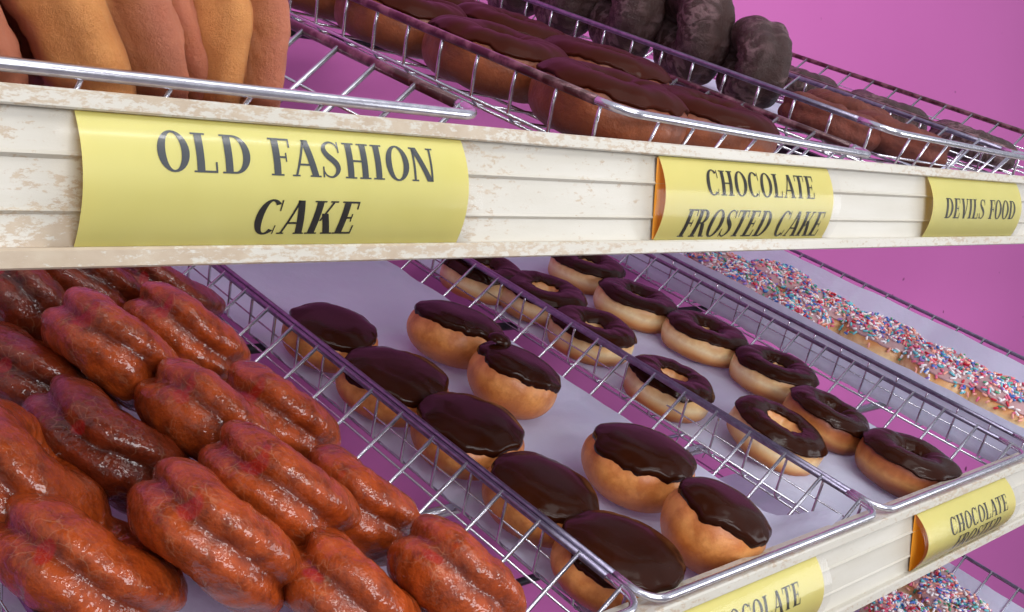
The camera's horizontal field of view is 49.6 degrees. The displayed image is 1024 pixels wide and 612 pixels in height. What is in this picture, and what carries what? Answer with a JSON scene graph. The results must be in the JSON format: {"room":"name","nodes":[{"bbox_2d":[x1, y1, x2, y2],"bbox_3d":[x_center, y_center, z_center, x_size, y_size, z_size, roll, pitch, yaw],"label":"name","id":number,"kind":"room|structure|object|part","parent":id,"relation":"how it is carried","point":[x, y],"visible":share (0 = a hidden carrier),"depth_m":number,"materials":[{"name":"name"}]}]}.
{"room":"food shop","nodes":[
{"label":"food shop","id":0,"kind":"room"},
{"bbox_2d":[3,0,1023,611],"bbox_3d":[0.118,-0.135,1.559,0.040,2.600,4.800,10,10,44],"label":"wall","id":1,"kind":"structure","parent":0,"point":[968,55],"depth_m":2.15,"materials":[{"name":"pink paint"}]},
{"bbox_2d":[3,306,888,611],"bbox_3d":[-0.005,0.084,1.028,0.612,0.207,1.350,10,10,44],"label":"rack","id":2,"kind":"object","parent":1,"relation":"attached to","point":[438,510],"visible":0.02,"depth_m":0.99,"materials":[{"name":"metal"}]},
{"bbox_2d":[0,265,637,611],"bbox_3d":[-0.237,0.074,0.733,0.598,0.230,0.310,10,10,44],"label":"wire basket","id":3,"kind":"object","parent":2,"relation":"on","point":[619,586],"visible":0.37,"depth_m":0.76,"materials":[{"name":"silver metal"}]},
{"bbox_2d":[3,406,387,611],"bbox_3d":[-0.257,0.089,0.730,0.555,0.180,0.249,10,10,44],"label":"sheet","id":4,"kind":"object","parent":3,"relation":"in","point":[198,600],"visible":0.02,"depth_m":0.60,"materials":[{"name":"paper"}]},
{"bbox_2d":[0,269,64,339],"bbox_3d":[-0.330,-0.001,0.757,0.087,0.089,0.102,-1,8,-33],"label":"donut","id":5,"kind":"object","parent":4,"relation":"on","point":[24,294],"visible":0.47,"depth_m":0.71,"materials":[{"name":"food"}]},
{"bbox_2d":[0,398,111,521],"bbox_3d":[-0.252,0.088,0.570,0.087,0.086,0.101,0,8,-22],"label":"donut","id":6,"kind":"object","parent":4,"relation":"on","point":[28,464],"visible":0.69,"depth_m":0.54,"materials":[{"name":"brown food"}]},
{"bbox_2d":[0,321,121,408],"bbox_3d":[-0.297,0.048,0.697,0.099,0.077,0.106,1,7,-19],"label":"donut","id":7,"kind":"object","parent":4,"relation":"on","point":[27,366],"visible":0.51,"depth_m":0.65,"materials":[{"name":"food"}]},
{"bbox_2d":[45,267,140,307],"bbox_3d":[-0.310,-0.013,0.795,0.102,0.087,0.091,9,9,39],"label":"donut","id":8,"kind":"object","parent":4,"relation":"on","point":[118,284],"visible":0.27,"depth_m":0.76,"materials":[{"name":"food"}]},
{"bbox_2d":[0,492,187,611],"bbox_3d":[-0.207,0.128,0.543,0.094,0.080,0.102,-1,8,-31],"label":"donut","id":9,"kind":"object","parent":4,"relation":"on","point":[54,557],"visible":0.91,"depth_m":0.50,"materials":[{"name":"brown food"}]},
{"bbox_2d":[22,373,189,514],"bbox_3d":[-0.228,0.081,0.632,0.096,0.087,0.106,-2,8,-34],"label":"donut","id":10,"kind":"object","parent":4,"relation":"on","point":[83,427],"visible":0.77,"depth_m":0.59,"materials":[{"name":"food"}]},
{"bbox_2d":[41,286,178,412],"bbox_3d":[-0.247,0.028,0.689,0.084,0.080,0.094,-4,10,-45],"label":"donut","id":11,"kind":"object","parent":4,"relation":"on","point":[115,350],"visible":0.85,"depth_m":0.65,"materials":[{"name":"brown food"}]},
{"bbox_2d":[121,266,225,316],"bbox_3d":[-0.275,-0.008,0.863,0.099,0.076,0.100,-3,9,-41],"label":"donut","id":12,"kind":"object","parent":4,"relation":"on","point":[209,298],"visible":0.28,"depth_m":0.83,"materials":[{"name":"food"}]},
{"bbox_2d":[122,281,250,377],"bbox_3d":[-0.226,0.022,0.770,0.087,0.078,0.093,1,7,-16],"label":"donut","id":13,"kind":"object","parent":4,"relation":"on","point":[194,332],"visible":0.62,"depth_m":0.73,"materials":[{"name":"brown food"}]},
{"bbox_2d":[134,357,277,461],"bbox_3d":[-0.182,0.069,0.663,0.085,0.077,0.091,0,8,-23],"label":"donut","id":14,"kind":"object","parent":4,"relation":"on","point":[188,402],"visible":0.67,"depth_m":0.63,"materials":[{"name":"brown food"}]},
{"bbox_2d":[126,456,301,611],"bbox_3d":[-0.149,0.116,0.558,0.085,0.083,0.096,-4,10,-45],"label":"donut","id":15,"kind":"object","parent":4,"relation":"on","point":[185,515],"visible":0.98,"depth_m":0.52,"materials":[{"name":"brown food"}]},
{"bbox_2d":[198,420,361,545],"bbox_3d":[-0.129,0.102,0.613,0.085,0.080,0.095,-3,9,-42],"label":"donut","id":16,"kind":"object","parent":4,"relation":"on","point":[262,470],"visible":0.62,"depth_m":0.58,"materials":[{"name":"brown food"}]},
{"bbox_2d":[222,360,340,457],"bbox_3d":[-0.152,0.072,0.716,0.083,0.074,0.089,-2,9,-35],"label":"donut","id":17,"kind":"object","parent":4,"relation":"on","point":[299,420],"visible":0.52,"depth_m":0.68,"materials":[{"name":"brown food"}]},
{"bbox_2d":[284,526,421,611],"bbox_3d":[-0.084,0.153,0.577,0.075,0.076,0.081,-1,8,-30],"label":"donut","id":18,"kind":"object","parent":4,"relation":"on","point":[334,575],"visible":0.95,"depth_m":0.55,"materials":[{"name":"brown food"}]},
{"bbox_2d":[307,444,420,566],"bbox_3d":[-0.094,0.118,0.660,0.079,0.072,0.084,-3,9,-41],"label":"donut","id":19,"kind":"object","parent":4,"relation":"on","point":[388,513],"visible":0.5,"depth_m":0.63,"materials":[{"name":"brown food"}]},
{"bbox_2d":[386,514,526,611],"bbox_3d":[-0.031,0.152,0.607,0.074,0.077,0.085,-1,8,-33],"label":"donut","id":20,"kind":"object","parent":4,"relation":"on","point":[440,564],"visible":0.95,"depth_m":0.58,"materials":[{"name":"brown food"}]},
{"bbox_3d":[0.098,0.134,0.930,1.350,0.009,0.009,-4,28,-45],"label":"cross rod","id":21,"kind":"part","parent":2,"relation":"part of","materials":[{"name":"silver metal"}]},
{"bbox_3d":[-0.074,0.026,1.092,0.009,0.009,1.350,10,10,44],"label":"cross rod","id":22,"kind":"part","parent":2,"relation":"part of","materials":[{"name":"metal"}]},
{"bbox_2d":[187,258,875,611],"bbox_3d":[-0.024,0.059,0.949,0.598,0.230,0.295,10,10,44],"label":"wire basket","id":23,"kind":"object","parent":2,"relation":"on","point":[673,594],"visible":0.58,"depth_m":0.87,"materials":[{"name":"silver metal"}]},
{"bbox_2d":[171,261,841,611],"bbox_3d":[-0.040,0.073,0.945,0.582,0.188,0.248,10,10,44],"label":"sheet","id":24,"kind":"object","parent":23,"relation":"in","point":[382,292],"visible":0.36,"depth_m":0.99,"materials":[{"name":"paper"}]},
{"bbox_2d":[281,302,377,373],"bbox_3d":[-0.152,0.027,0.929,0.079,0.054,0.082,7,8,27],"label":"donut","id":25,"kind":"object","parent":24,"relation":"on","point":[344,330],"visible":0.7,"depth_m":0.91,"materials":[{"name":"brown food"}]},
{"bbox_2d":[335,346,448,427],"bbox_3d":[-0.094,0.063,0.875,0.086,0.055,0.090,7,8,27],"label":"donut","id":26,"kind":"object","parent":24,"relation":"on","point":[409,377],"visible":0.79,"depth_m":0.85,"materials":[{"name":"brown food"}]},
{"bbox_2d":[407,300,503,369],"bbox_3d":[-0.052,0.026,1.002,0.088,0.060,0.088,-1,8,-29],"label":"donut","id":27,"kind":"object","parent":24,"relation":"on","point":[448,333],"visible":0.88,"depth_m":0.97,"materials":[{"name":"brown food"}]},
{"bbox_2d":[410,391,524,480],"bbox_3d":[-0.033,0.097,0.826,0.086,0.056,0.086,1,7,-19],"label":"donut","id":28,"kind":"object","parent":24,"relation":"on","point":[484,430],"visible":0.86,"depth_m":0.80,"materials":[{"name":"brown food"}]},
{"bbox_2d":[467,332,560,419],"bbox_3d":[0.001,0.059,0.936,0.080,0.071,0.080,-2,9,-35],"label":"donut","id":29,"kind":"object","parent":24,"relation":"on","point":[514,378],"visible":0.93,"depth_m":0.91,"materials":[{"name":"brown food"}]},
{"bbox_2d":[482,451,599,547],"bbox_3d":[0.019,0.135,0.768,0.082,0.055,0.083,1,7,-17],"label":"donut","id":30,"kind":"object","parent":24,"relation":"on","point":[559,492],"visible":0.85,"depth_m":0.75,"materials":[{"name":"brown food"}]},
{"bbox_2d":[550,510,685,611],"bbox_3d":[0.068,0.168,0.713,0.089,0.056,0.085,-2,9,-36],"label":"donut","id":31,"kind":"object","parent":24,"relation":"on","point":[640,553],"visible":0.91,"depth_m":0.69,"materials":[{"name":"brown food"}]},
{"bbox_2d":[581,422,696,512],"bbox_3d":[0.096,0.123,0.848,0.088,0.062,0.087,6,8,23],"label":"donut","id":32,"kind":"object","parent":24,"relation":"on","point":[635,467],"visible":0.95,"depth_m":0.82,"materials":[{"name":"brown food"}]},
{"bbox_2d":[660,476,771,574],"bbox_3d":[0.143,0.157,0.779,0.077,0.068,0.077,5,7,14],"label":"donut","id":33,"kind":"object","parent":24,"relation":"on","point":[710,522],"visible":0.93,"depth_m":0.75,"materials":[{"name":"brown food"}]},
{"bbox_2d":[407,254,1023,516],"bbox_3d":[0.188,0.043,1.165,0.598,0.231,0.310,10,10,44],"label":"wire basket","id":34,"kind":"object","parent":2,"relation":"on","point":[896,506],"visible":0.53,"depth_m":1.10,"materials":[{"name":"silver metal"}]},
{"bbox_2d":[418,256,897,521],"bbox_3d":[0.167,0.058,1.164,0.570,0.184,0.252,10,10,44],"label":"sheet","id":35,"kind":"object","parent":34,"relation":"in","point":[727,391],"visible":0.12,"depth_m":1.03,"materials":[{"name":"paper"}]},
{"bbox_2d":[440,258,519,305],"bbox_3d":[-0.032,-0.032,1.202,0.093,0.056,0.093,-1,8,-31],"label":"donut","id":36,"kind":"object","parent":35,"relation":"on","point":[476,281],"visible":0.59,"depth_m":1.17,"materials":[{"name":"brown food"}]},
{"bbox_2d":[500,270,587,327],"bbox_3d":[0.033,-0.007,1.187,0.096,0.057,0.096,-3,9,-39],"label":"donut","id":37,"kind":"object","parent":35,"relation":"on","point":[557,292],"visible":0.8,"depth_m":1.16,"materials":[{"name":"brown food"}]},
{"bbox_2d":[548,255,625,294],"bbox_3d":[0.090,-0.043,1.333,0.093,0.055,0.093,-2,9,-38],"label":"donut","id":38,"kind":"object","parent":35,"relation":"on","point":[584,272],"visible":0.66,"depth_m":1.30,"materials":[{"name":"brown food"}]},
{"bbox_2d":[547,305,636,366],"bbox_3d":[0.081,0.030,1.122,0.090,0.055,0.091,-2,8,-34],"label":"donut","id":39,"kind":"object","parent":35,"relation":"on","point":[605,324],"visible":0.86,"depth_m":1.09,"materials":[{"name":"brown food"}]},
{"bbox_2d":[593,277,678,333],"bbox_3d":[0.141,-0.001,1.257,0.098,0.057,0.097,3,7,-4],"label":"donut","id":40,"kind":"object","parent":35,"relation":"on","point":[643,308],"visible":0.93,"depth_m":1.22,"materials":[{"name":"brown food"}]},
{"bbox_2d":[623,354,714,423],"bbox_3d":[0.149,0.077,1.044,0.088,0.057,0.086,-2,9,-37],"label":"donut","id":41,"kind":"object","parent":35,"relation":"on","point":[656,395],"visible":0.8,"depth_m":1.02,"materials":[{"name":"brown food"}]},
{"bbox_2d":[661,310,748,367],"bbox_3d":[0.211,0.036,1.212,0.095,0.056,0.096,-3,9,-41],"label":"donut","id":42,"kind":"object","parent":35,"relation":"on","point":[699,337],"visible":0.97,"depth_m":1.18,"materials":[{"name":"brown food"}]},
{"bbox_2d":[729,344,819,403],"bbox_3d":[0.275,0.072,1.162,0.092,0.056,0.092,3,7,-3],"label":"donut","id":43,"kind":"object","parent":35,"relation":"on","point":[767,372],"visible":0.94,"depth_m":1.13,"materials":[{"name":"brown food"}]},
{"bbox_2d":[726,395,827,475],"bbox_3d":[0.241,0.118,1.006,0.090,0.066,0.092,3,7,-3],"label":"donut","id":44,"kind":"object","parent":35,"relation":"on","point":[773,420],"visible":0.86,"depth_m":0.98,"materials":[{"name":"brown food"}]},
{"bbox_2d":[782,385,869,455],"bbox_3d":[0.306,0.111,1.079,0.085,0.060,0.089,6,8,21],"label":"donut","id":45,"kind":"object","parent":35,"relation":"on","point":[841,426],"visible":0.89,"depth_m":1.05,"materials":[{"name":"brown food"}]},
{"bbox_2d":[855,427,962,497],"bbox_3d":[0.365,0.148,1.020,0.095,0.060,0.095,1,7,-19],"label":"donut","id":46,"kind":"object","parent":35,"relation":"on","point":[900,464],"visible":0.92,"depth_m":0.99,"materials":[{"name":"brown food"}]},
{"bbox_2d":[603,452,1023,611],"bbox_3d":[0.470,0.182,1.060,0.021,0.065,2.250,10,10,44],"label":"shelf rail","id":47,"kind":"object","parent":2,"relation":"attached to","point":[862,564],"visible":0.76,"depth_m":0.85,"materials":[{"name":"beige paint"}]},
{"bbox_2d":[683,556,823,611],"bbox_3d":[0.152,0.207,0.720,0.011,0.050,0.206,10,10,44],"label":"sign","id":48,"kind":"object","parent":47,"relation":"attached to","point":[799,587],"visible":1,"depth_m":0.74,"materials":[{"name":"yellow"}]},
{"bbox_2d":[909,478,1015,570],"bbox_3d":[0.398,0.190,0.967,0.015,0.050,0.206,10,10,44],"label":"sign","id":49,"kind":"object","parent":47,"relation":"attached to","point":[945,527],"visible":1,"depth_m":0.95,"materials":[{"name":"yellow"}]},
{"bbox_2d":[624,250,1023,464],"bbox_3d":[0.432,0.027,1.414,0.598,0.230,0.323,10,10,44],"label":"wire basket","id":50,"kind":"object","parent":2,"relation":"on","point":[958,406],"visible":0.41,"depth_m":1.30,"materials":[{"name":"silver metal"}]},
{"bbox_2d":[609,250,1023,461],"bbox_3d":[0.427,0.021,1.413,0.588,0.229,0.306,10,10,44],"label":"sheet","id":51,"kind":"object","parent":50,"relation":"in","point":[865,300],"visible":0.44,"depth_m":1.33,"materials":[{"name":"paper"}]},
{"bbox_2d":[682,252,754,269],"bbox_3d":[0.278,-0.047,1.487,0.102,0.067,0.099,-4,10,-44],"label":"donut","id":52,"kind":"object","parent":51,"relation":"on","point":[710,260],"visible":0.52,"depth_m":1.47,"materials":[{"name":"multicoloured food"}]},
{"bbox_2d":[715,264,779,296],"bbox_3d":[0.298,-0.019,1.425,0.090,0.066,0.092,1,7,-14],"label":"donut","id":53,"kind":"object","parent":51,"relation":"on","point":[758,282],"visible":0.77,"depth_m":1.41,"materials":[{"name":"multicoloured food"}]},
{"bbox_2d":[749,258,816,291],"bbox_3d":[0.362,-0.028,1.501,0.103,0.068,0.100,-2,8,-34],"label":"donut","id":54,"kind":"object","parent":51,"relation":"on","point":[785,277],"visible":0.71,"depth_m":1.49,"materials":[{"name":"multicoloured food"}]},
{"bbox_2d":[766,291,830,328],"bbox_3d":[0.351,0.015,1.370,0.084,0.063,0.085,7,8,28],"label":"donut","id":55,"kind":"object","parent":51,"relation":"on","point":[814,311],"visible":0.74,"depth_m":1.36,"materials":[{"name":"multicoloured food"}]},
{"bbox_2d":[789,285,860,333],"bbox_3d":[0.402,0.011,1.423,0.103,0.069,0.101,2,7,-12],"label":"donut","id":56,"kind":"object","parent":51,"relation":"on","point":[837,307],"visible":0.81,"depth_m":1.42,"materials":[{"name":"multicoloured food"}]},
{"bbox_2d":[839,310,929,363],"bbox_3d":[0.463,0.046,1.375,0.114,0.072,0.113,5,7,15],"label":"donut","id":57,"kind":"object","parent":51,"relation":"on","point":[888,338],"visible":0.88,"depth_m":1.35,"materials":[{"name":"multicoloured food"}]},
{"bbox_2d":[899,341,989,399],"bbox_3d":[0.517,0.083,1.314,0.112,0.071,0.113,7,8,26],"label":"donut","id":58,"kind":"object","parent":51,"relation":"on","point":[940,365],"visible":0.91,"depth_m":1.29,"materials":[{"name":"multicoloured food"}]},
{"bbox_2d":[968,371,1023,427],"bbox_3d":[0.576,0.116,1.273,0.112,0.071,0.108,2,7,-5],"label":"donut","id":59,"kind":"object","parent":51,"relation":"on","point":[1003,396],"visible":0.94,"depth_m":1.25,"materials":[{"name":"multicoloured food"}]},
{"bbox_2d":[515,572,544,585],"bbox_3d":[-0.009,0.351,1.050,0.643,0.217,1.350,10,10,44],"label":"rack","id":60,"kind":"object","parent":1,"relation":"attached to","point":[523,581],"visible":0.02,"depth_m":1.18,"materials":[{"name":"metal"}]},
{"bbox_2d":[668,433,1023,611],"bbox_3d":[0.417,0.314,1.367,0.546,0.214,0.307,10,10,44],"label":"wire basket","id":61,"kind":"object","parent":60,"relation":"on","point":[1018,589],"visible":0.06,"depth_m":1.40,"materials":[{"name":"silver metal"}]},
{"bbox_2d":[718,472,1023,611],"bbox_3d":[0.428,0.329,1.353,0.477,0.177,0.286,10,10,44],"label":"sheet","id":62,"kind":"object","parent":61,"relation":"in","point":[764,501],"visible":0.06,"depth_m":1.49,"materials":[{"name":"paper"}]},
{"bbox_2d":[859,590,929,611],"bbox_3d":[0.438,0.356,1.262,0.080,0.058,0.082,4,7,4],"label":"donut","id":63,"kind":"object","parent":62,"relation":"on","point":[895,601],"visible":0.78,"depth_m":1.26,"materials":[{"name":"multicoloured food"}]},
{"bbox_2d":[897,567,959,598],"bbox_3d":[0.502,0.341,1.358,0.092,0.061,0.093,4,7,9],"label":"donut","id":64,"kind":"object","parent":62,"relation":"on","point":[941,575],"visible":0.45,"depth_m":1.33,"materials":[{"name":"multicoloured food"}]},
{"bbox_2d":[913,581,991,611],"bbox_3d":[0.521,0.364,1.309,0.095,0.061,0.096,1,7,-13],"label":"donut","id":65,"kind":"object","parent":62,"relation":"on","point":[936,599],"visible":0.94,"depth_m":1.31,"materials":[{"name":"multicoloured food"}]},
{"bbox_2d":[290,30,825,157],"bbox_3d":[-0.091,-0.176,0.915,0.581,0.197,1.606,10,10,44],"label":"rack","id":66,"kind":"object","parent":1,"relation":"attached to","point":[782,150],"visible":0.02,"depth_m":1.20,"materials":[{"name":"silver metal"}]},
{"bbox_2d":[0,18,476,122],"bbox_3d":[-0.311,-0.183,0.617,0.547,0.219,0.318,10,10,44],"label":"wire basket","id":67,"kind":"object","parent":66,"relation":"on","point":[460,109],"visible":0.44,"depth_m":0.48,"materials":[{"name":"silver metal"}]},
{"bbox_2d":[0,6,28,84],"bbox_3d":[-0.220,-0.118,0.416,0.072,0.112,0.116,-1,8,-28],"label":"donut","id":68,"kind":"object","parent":67,"relation":"in","point":[9,45],"visible":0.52,"depth_m":0.40,"materials":[{"name":"brown food"}]},
{"bbox_2d":[0,0,188,98],"bbox_3d":[-0.182,-0.122,0.458,0.089,0.114,0.116,-3,9,-41],"label":"donut","id":69,"kind":"object","parent":67,"relation":"in","point":[133,35],"visible":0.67,"depth_m":0.42,"materials":[{"name":"brown food"}]},
{"bbox_2d":[172,0,207,99],"bbox_3d":[-0.166,-0.126,0.495,0.060,0.106,0.108,0,8,-26],"label":"donut","id":70,"kind":"object","parent":67,"relation":"in","point":[195,53],"visible":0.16,"depth_m":0.46,"materials":[{"name":"brown food"}]},
{"bbox_2d":[193,0,290,107],"bbox_3d":[-0.134,-0.122,0.509,0.049,0.110,0.112,-1,8,-30],"label":"donut","id":71,"kind":"object","parent":67,"relation":"in","point":[244,41],"visible":0.48,"depth_m":0.47,"materials":[{"name":"brown food"}]},
{"bbox_2d":[0,82,1023,270],"bbox_3d":[0.410,-0.088,0.995,0.021,0.065,2.700,10,10,44],"label":"shelf rail","id":72,"kind":"object","parent":66,"relation":"attached to","point":[532,193],"visible":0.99,"depth_m":0.56,"materials":[{"name":"beige paint"}]},
{"bbox_2d":[74,110,468,246],"bbox_3d":[-0.090,-0.050,0.470,0.008,0.050,0.210,10,10,44],"label":"sign","id":73,"kind":"object","parent":72,"relation":"attached to","point":[148,180],"visible":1,"depth_m":0.46,"materials":[{"name":"yellow paper"}]},
{"bbox_2d":[651,156,833,239],"bbox_3d":[0.157,-0.068,0.723,0.008,0.050,0.219,10,10,44],"label":"sign","id":74,"kind":"object","parent":72,"relation":"attached to","point":[696,199],"visible":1,"depth_m":0.71,"materials":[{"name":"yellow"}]},
{"bbox_2d":[922,177,1021,236],"bbox_3d":[0.411,-0.086,0.981,0.008,0.050,0.214,10,10,44],"label":"sign","id":75,"kind":"object","parent":72,"relation":"attached to","point":[961,207],"visible":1,"depth_m":0.97,"materials":[{"name":"yellow paper"}]},
{"bbox_3d":[-0.169,-0.241,0.991,0.009,0.009,1.600,10,10,44],"label":"cross rod","id":76,"kind":"part","parent":66,"relation":"part of","materials":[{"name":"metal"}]},
{"bbox_2d":[288,0,870,158],"bbox_3d":[-0.018,-0.214,0.908,0.544,0.212,0.316,10,10,44],"label":"wire basket","id":77,"kind":"object","parent":66,"relation":"on","point":[840,146],"visible":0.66,"depth_m":0.73,"materials":[{"name":"silver metal"}]},
{"label":"sheet","id":78,"kind":"object","parent":77,"relation":"in","visible":0},
{"bbox_2d":[288,0,334,20],"bbox_3d":[-0.152,-0.258,0.895,0.098,0.060,0.100,7,8,31],"label":"donut","id":79,"kind":"object","parent":78,"relation":"on","point":[326,7],"visible":0.47,"depth_m":0.86,"materials":[{"name":"brown food"}]},
{"bbox_2d":[334,0,466,58],"bbox_3d":[-0.082,-0.214,0.831,0.102,0.062,0.102,-1,8,-30],"label":"donut","id":80,"kind":"object","parent":78,"relation":"on","point":[390,33],"visible":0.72,"depth_m":0.79,"materials":[{"name":"brown food"}]},
{"bbox_2d":[444,0,475,4],"bbox_3d":[-0.076,-0.261,0.979,0.104,0.061,0.104,-2,9,-37],"label":"donut","id":81,"kind":"object","parent":78,"relation":"on","point":[457,2],"visible":0.05,"depth_m":0.94,"materials":[{"name":"brown food"}]},
{"bbox_2d":[422,15,568,103],"bbox_3d":[-0.011,-0.170,0.766,0.104,0.061,0.103,7,8,30],"label":"donut","id":82,"kind":"object","parent":78,"relation":"on","point":[492,79],"visible":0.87,"depth_m":0.73,"materials":[{"name":"brown food"}]},
{"bbox_2d":[457,2,565,39],"bbox_3d":[-0.002,-0.219,0.917,0.106,0.063,0.105,-4,10,-45],"label":"donut","id":83,"kind":"object","parent":78,"relation":"on","point":[518,22],"visible":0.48,"depth_m":0.88,"materials":[{"name":"brown food"}]},
{"bbox_2d":[544,35,671,84],"bbox_3d":[0.070,-0.176,0.851,0.106,0.061,0.105,-3,9,-41],"label":"donut","id":84,"kind":"object","parent":78,"relation":"on","point":[579,49],"visible":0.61,"depth_m":0.81,"materials":[{"name":"brown food"}]},
{"bbox_2d":[528,57,688,143],"bbox_3d":[0.061,-0.126,0.702,0.102,0.062,0.104,4,7,7],"label":"donut","id":85,"kind":"object","parent":78,"relation":"on","point":[572,115],"visible":0.86,"depth_m":0.66,"materials":[{"name":"brown food"}]},
{"bbox_2d":[660,84,779,152],"bbox_3d":[0.139,-0.127,0.793,0.103,0.062,0.105,3,7,-1],"label":"donut","id":86,"kind":"object","parent":78,"relation":"on","point":[701,106],"visible":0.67,"depth_m":0.75,"materials":[{"name":"brown food"}]},
{"bbox_2d":[478,0,1023,173],"bbox_3d":[0.207,-0.239,1.131,0.544,0.209,0.304,10,10,44],"label":"wire basket","id":87,"kind":"object","parent":66,"relation":"on","point":[994,149],"visible":0.46,"depth_m":0.97,"materials":[{"name":"silver metal"}]},
{"bbox_2d":[487,0,533,16],"bbox_3d":[0.004,-0.361,1.192,0.053,0.106,0.106,1,7,-19],"label":"donut","id":88,"kind":"object","parent":87,"relation":"in","point":[517,6],"visible":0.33,"depth_m":1.17,"materials":[{"name":"brown food"}]},
{"bbox_2d":[532,0,596,37],"bbox_3d":[0.056,-0.328,1.133,0.054,0.110,0.110,1,7,-19],"label":"donut","id":89,"kind":"object","parent":87,"relation":"in","point":[565,24],"visible":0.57,"depth_m":1.10,"materials":[{"name":"black food"}]},
{"bbox_2d":[588,0,665,56],"bbox_3d":[0.111,-0.294,1.086,0.053,0.110,0.111,1,7,-19],"label":"donut","id":90,"kind":"object","parent":87,"relation":"in","point":[644,19],"visible":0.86,"depth_m":1.05,"materials":[{"name":"food"}]},
{"bbox_2d":[653,0,734,84],"bbox_3d":[0.171,-0.262,1.052,0.053,0.105,0.106,1,7,-17],"label":"donut","id":91,"kind":"object","parent":87,"relation":"in","point":[701,29],"visible":0.9,"depth_m":1.01,"materials":[{"name":"black food"}]},
{"bbox_2d":[644,57,948,168],"bbox_3d":[0.262,-0.197,1.104,0.372,0.124,0.160,10,10,44],"label":"sheet","id":92,"kind":"object","parent":87,"relation":"in","point":[712,84],"visible":0.06,"depth_m":1.09,"materials":[{"name":"paper"}]},
{"bbox_2d":[715,15,791,108],"bbox_3d":[0.222,-0.223,1.018,0.056,0.084,0.083,1,7,-15],"label":"donut","id":93,"kind":"object","parent":92,"relation":"on","point":[761,48],"visible":0.9,"depth_m":0.99,"materials":[{"name":"brown food"}]},
{"bbox_2d":[778,91,881,151],"bbox_3d":[0.279,-0.161,0.977,0.092,0.052,0.090,-1,8,-29],"label":"donut","id":94,"kind":"object","parent":92,"relation":"on","point":[843,128],"visible":0.53,"depth_m":0.94,"materials":[{"name":"brown food"}]},
{"bbox_2d":[807,88,892,117],"bbox_3d":[0.331,-0.188,1.093,0.089,0.052,0.092,6,8,22],"label":"donut","id":95,"kind":"object","parent":92,"relation":"on","point":[851,103],"visible":0.34,"depth_m":1.06,"materials":[{"name":"brown food"}]},
{"bbox_2d":[856,109,950,167],"bbox_3d":[0.343,-0.149,0.993,0.091,0.053,0.092,0,8,-25],"label":"donut","id":96,"kind":"object","parent":92,"relation":"on","point":[890,145],"visible":0.62,"depth_m":0.95,"materials":[{"name":"brown food"}]},
{"bbox_2d":[648,48,1023,174],"bbox_3d":[0.425,-0.253,1.354,0.543,0.207,0.296,10,10,44],"label":"wire basket","id":97,"kind":"object","parent":66,"relation":"on","point":[825,66],"visible":0.14,"depth_m":1.40,"materials":[{"name":"silver metal"}]},
{"bbox_2d":[784,65,838,91],"bbox_3d":[0.345,-0.267,1.327,0.094,0.053,0.096,-1,8,-27],"label":"donut","id":98,"kind":"object","parent":97,"relation":"in","point":[798,85],"visible":0.3,"depth_m":1.28,"materials":[{"name":"brown food"}]},
{"bbox_2d":[851,89,928,129],"bbox_3d":[0.424,-0.217,1.253,0.097,0.055,0.095,-1,8,-32],"label":"donut","id":99,"kind":"object","parent":97,"relation":"in","point":[900,105],"visible":0.27,"depth_m":1.22,"materials":[{"name":"brown food"}]},
{"bbox_2d":[929,119,1016,171],"bbox_3d":[0.488,-0.171,1.177,0.093,0.053,0.096,7,8,29],"label":"donut","id":100,"kind":"object","parent":97,"relation":"in","point":[996,160],"visible":0.54,"depth_m":1.14,"materials":[{"name":"brown food"}]}
]}

